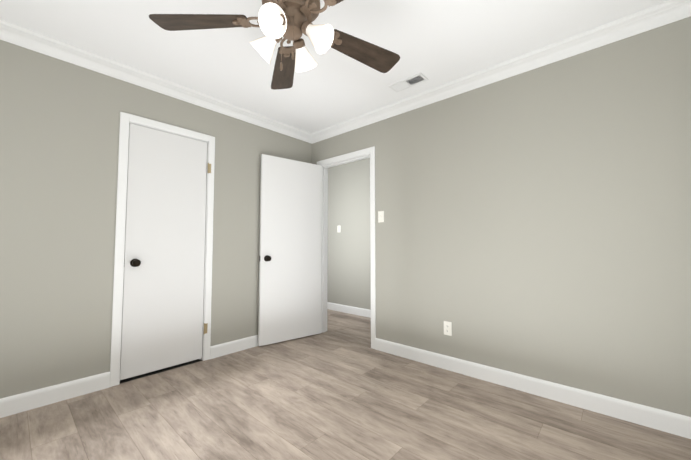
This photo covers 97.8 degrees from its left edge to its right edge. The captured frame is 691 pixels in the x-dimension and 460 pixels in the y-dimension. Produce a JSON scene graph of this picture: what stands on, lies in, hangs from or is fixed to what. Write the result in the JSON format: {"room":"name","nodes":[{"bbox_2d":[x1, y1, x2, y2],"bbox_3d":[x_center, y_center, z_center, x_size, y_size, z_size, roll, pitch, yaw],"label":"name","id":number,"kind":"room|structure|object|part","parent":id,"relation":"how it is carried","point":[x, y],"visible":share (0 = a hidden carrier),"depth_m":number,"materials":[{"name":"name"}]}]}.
{"room":"empty bedroom","nodes":[
{"label":"empty bedroom","id":0,"kind":"room"},
{"bbox_2d":[0,40,311,398],"bbox_3d":[-1.859,-0.027,2.749,0.740,2.440,3.460,-3,-4,42],"label":"wall","id":1,"kind":"structure","parent":0,"point":[59,133],"depth_m":2.14,"materials":[{"name":"grey paint"}]},
{"bbox_2d":[0,371,109,417],"bbox_3d":[-2.195,1.087,1.753,0.014,0.113,1.317,-3,-4,42],"label":"baseboard","id":2,"kind":"structure","parent":1,"relation":"attached to","point":[26,401],"depth_m":2.01,"materials":[{"name":"white wood"}]},
{"bbox_2d":[0,19,311,143],"bbox_3d":[-1.517,-1.211,2.577,0.082,0.092,3.150,-3,-4,42],"label":"crown molding","id":3,"kind":"structure","parent":1,"relation":"attached to","point":[12,33],"depth_m":2.38,"materials":[{"name":"white wood"}]},
{"bbox_2d":[110,112,214,386],"bbox_3d":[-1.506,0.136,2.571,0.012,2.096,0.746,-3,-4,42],"label":"trim","id":4,"kind":"structure","parent":1,"relation":"attached to","point":[126,119],"depth_m":2.35,"materials":[{"name":"white wood"}]},
{"bbox_2d":[204,163,210,333],"bbox_3d":[-1.285,0.161,2.806,0.012,1.590,0.034,-3,-4,42],"label":"closet door hinge","id":5,"kind":"object","parent":4,"relation":"attached to","point":[206,324],"visible":1,"depth_m":2.78,"materials":[{"name":"gold metal"}]},
{"bbox_2d":[120,123,206,379],"bbox_3d":[-1.504,0.159,2.568,0.098,2.002,0.614,-3,-4,42],"label":"closet door","id":6,"kind":"structure","parent":1,"relation":"in","point":[163,298],"depth_m":2.55,"materials":[{"name":"white wood"}]},
{"bbox_3d":[-1.673,0.259,2.370,0.091,0.066,0.103,-3,-4,42],"label":"knob","id":7,"kind":"part","parent":6,"relation":"part of","materials":[{"name":"brown metal"}]},
{"bbox_2d":[210,335,257,358],"bbox_3d":[-0.838,1.164,3.258,0.020,0.113,1.247,-3,-4,42],"label":"baseboard","id":8,"kind":"structure","parent":1,"relation":"attached to","point":[234,346],"depth_m":2.96,"materials":[{"name":"white wood"}]},
{"bbox_2d":[0,0,668,132],"bbox_3d":[-0.497,-1.318,2.372,5.080,0.100,4.620,-3,-4,42],"label":"ceiling","id":9,"kind":"structure","parent":0,"point":[436,43],"depth_m":2.04,"materials":[{"name":"white paint"}]},
{"bbox_2d":[149,0,399,89],"bbox_3d":[-0.221,-1.014,1.409,1.236,0.607,1.269,-3,-4,42],"label":"ceiling fan","id":10,"kind":"object","parent":9,"relation":"hanging from","point":[290,20],"visible":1,"depth_m":1.43,"materials":[{"name":"brown wood"}]},
{"bbox_3d":[-0.261,-0.841,1.353,0.054,0.257,0.045,-3,-4,42],"label":"cord","id":11,"kind":"part","parent":10,"relation":"part of","materials":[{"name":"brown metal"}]},
{"bbox_3d":[-0.237,-0.989,1.415,0.522,0.028,0.537,-3,-4,42],"label":"arm","id":12,"kind":"part","parent":10,"relation":"part of"},
{"bbox_3d":[-0.256,-0.883,1.419,0.395,0.139,0.395,-3,-4,42],"label":"lamp shade","id":13,"kind":"part","parent":10,"relation":"part of","materials":[{"name":"white glass"}]},
{"bbox_3d":[-0.256,-0.941,1.422,0.210,0.076,0.210,-3,-4,42],"label":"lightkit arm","id":14,"kind":"part","parent":10,"relation":"part of"},
{"bbox_2d":[388,72,427,92],"bbox_3d":[0.533,-1.253,2.573,0.310,0.010,0.135,-3,-4,42],"label":"ceiling vent","id":15,"kind":"object","parent":9,"relation":"in","point":[411,81],"visible":1,"depth_m":2.56,"materials":[{"name":"white metal"}]},
{"bbox_2d":[0,309,690,459],"bbox_3d":[-0.497,1.218,2.241,5.080,0.100,4.620,-3,-4,42],"label":"floor","id":16,"kind":"structure","parent":0,"point":[340,388],"depth_m":1.83,"materials":[{"name":"brown wood"}]},
{"bbox_2d":[327,158,370,309],"bbox_3d":[1.006,0.036,3.978,5.080,2.440,0.120,-3,-4,42],"label":"wall","id":17,"kind":"structure","parent":0,"point":[349,276],"depth_m":4.74,"materials":[{"name":"grey paint"}]},
{"bbox_2d":[337,225,340,232],"bbox_3d":[-0.111,-0.017,4.894,0.070,0.115,0.015,-3,-4,42],"label":"light switch","id":18,"kind":"object","parent":17,"relation":"attached to","point":[338,228],"visible":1,"depth_m":4.89,"materials":[{"name":"white plastic"}]},
{"bbox_2d":[327,302,370,317],"bbox_3d":[0.917,1.198,3.909,4.960,0.113,0.014,-3,-4,42],"label":"baseboard","id":19,"kind":"structure","parent":17,"relation":"attached to","point":[331,306],"depth_m":4.66,"materials":[{"name":"white wood"}]},
{"bbox_2d":[312,17,690,416],"bbox_3d":[0.862,-0.029,2.712,3.600,2.440,0.120,-3,-4,42],"label":"wall","id":20,"kind":"structure","parent":0,"point":[536,223],"depth_m":2.10,"materials":[{"name":"grey paint"}]},
{"bbox_2d":[258,154,321,345],"bbox_3d":[-0.592,0.207,3.397,0.763,2.015,0.133,2,-4,-38],"label":"open door","id":21,"kind":"structure","parent":20,"relation":"in","point":[290,250],"depth_m":3.36,"materials":[{"name":"white paint"},{"name":"dark bronze"}]},
{"bbox_3d":[-0.851,0.301,3.189,0.104,0.066,0.133,2,-4,-38],"label":"knob","id":22,"kind":"part","parent":21,"relation":"part of","materials":[{"name":"brown metal"}]},
{"bbox_2d":[317,146,375,348],"bbox_3d":[0.018,0.182,3.459,0.894,2.096,0.144,-3,-4,42],"label":"door frame","id":23,"kind":"structure","parent":20,"relation":"attached to","point":[371,150],"depth_m":3.47,"materials":[{"name":"white wood"}]},
{"bbox_2d":[378,211,383,222],"bbox_3d":[0.360,-0.135,3.078,0.070,0.115,0.015,-3,-4,42],"label":"light switch","id":24,"kind":"object","parent":20,"relation":"attached to","point":[380,216],"visible":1,"depth_m":3.08,"materials":[{"name":"white plastic"}]},
{"bbox_2d":[444,321,451,335],"bbox_3d":[0.872,0.840,2.573,0.070,0.115,0.007,-3,-4,42],"label":"outlet","id":25,"kind":"object","parent":20,"relation":"attached to","point":[448,326],"visible":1,"depth_m":2.57,"materials":[{"name":"white plastic"}]},
{"bbox_2d":[312,0,690,143],"bbox_3d":[0.794,-1.205,2.697,3.360,0.092,0.082,-3,-4,42],"label":"crown molding","id":26,"kind":"structure","parent":20,"relation":"attached to","point":[660,15],"depth_m":2.18,"materials":[{"name":"white wood"}]},
{"bbox_2d":[375,338,690,438],"bbox_3d":[1.172,1.114,2.284,2.327,0.113,0.014,-3,-4,42],"label":"baseboard","id":27,"kind":"structure","parent":20,"relation":"attached to","point":[663,420],"depth_m":2.04,"materials":[{"name":"white wood"}]}
]}

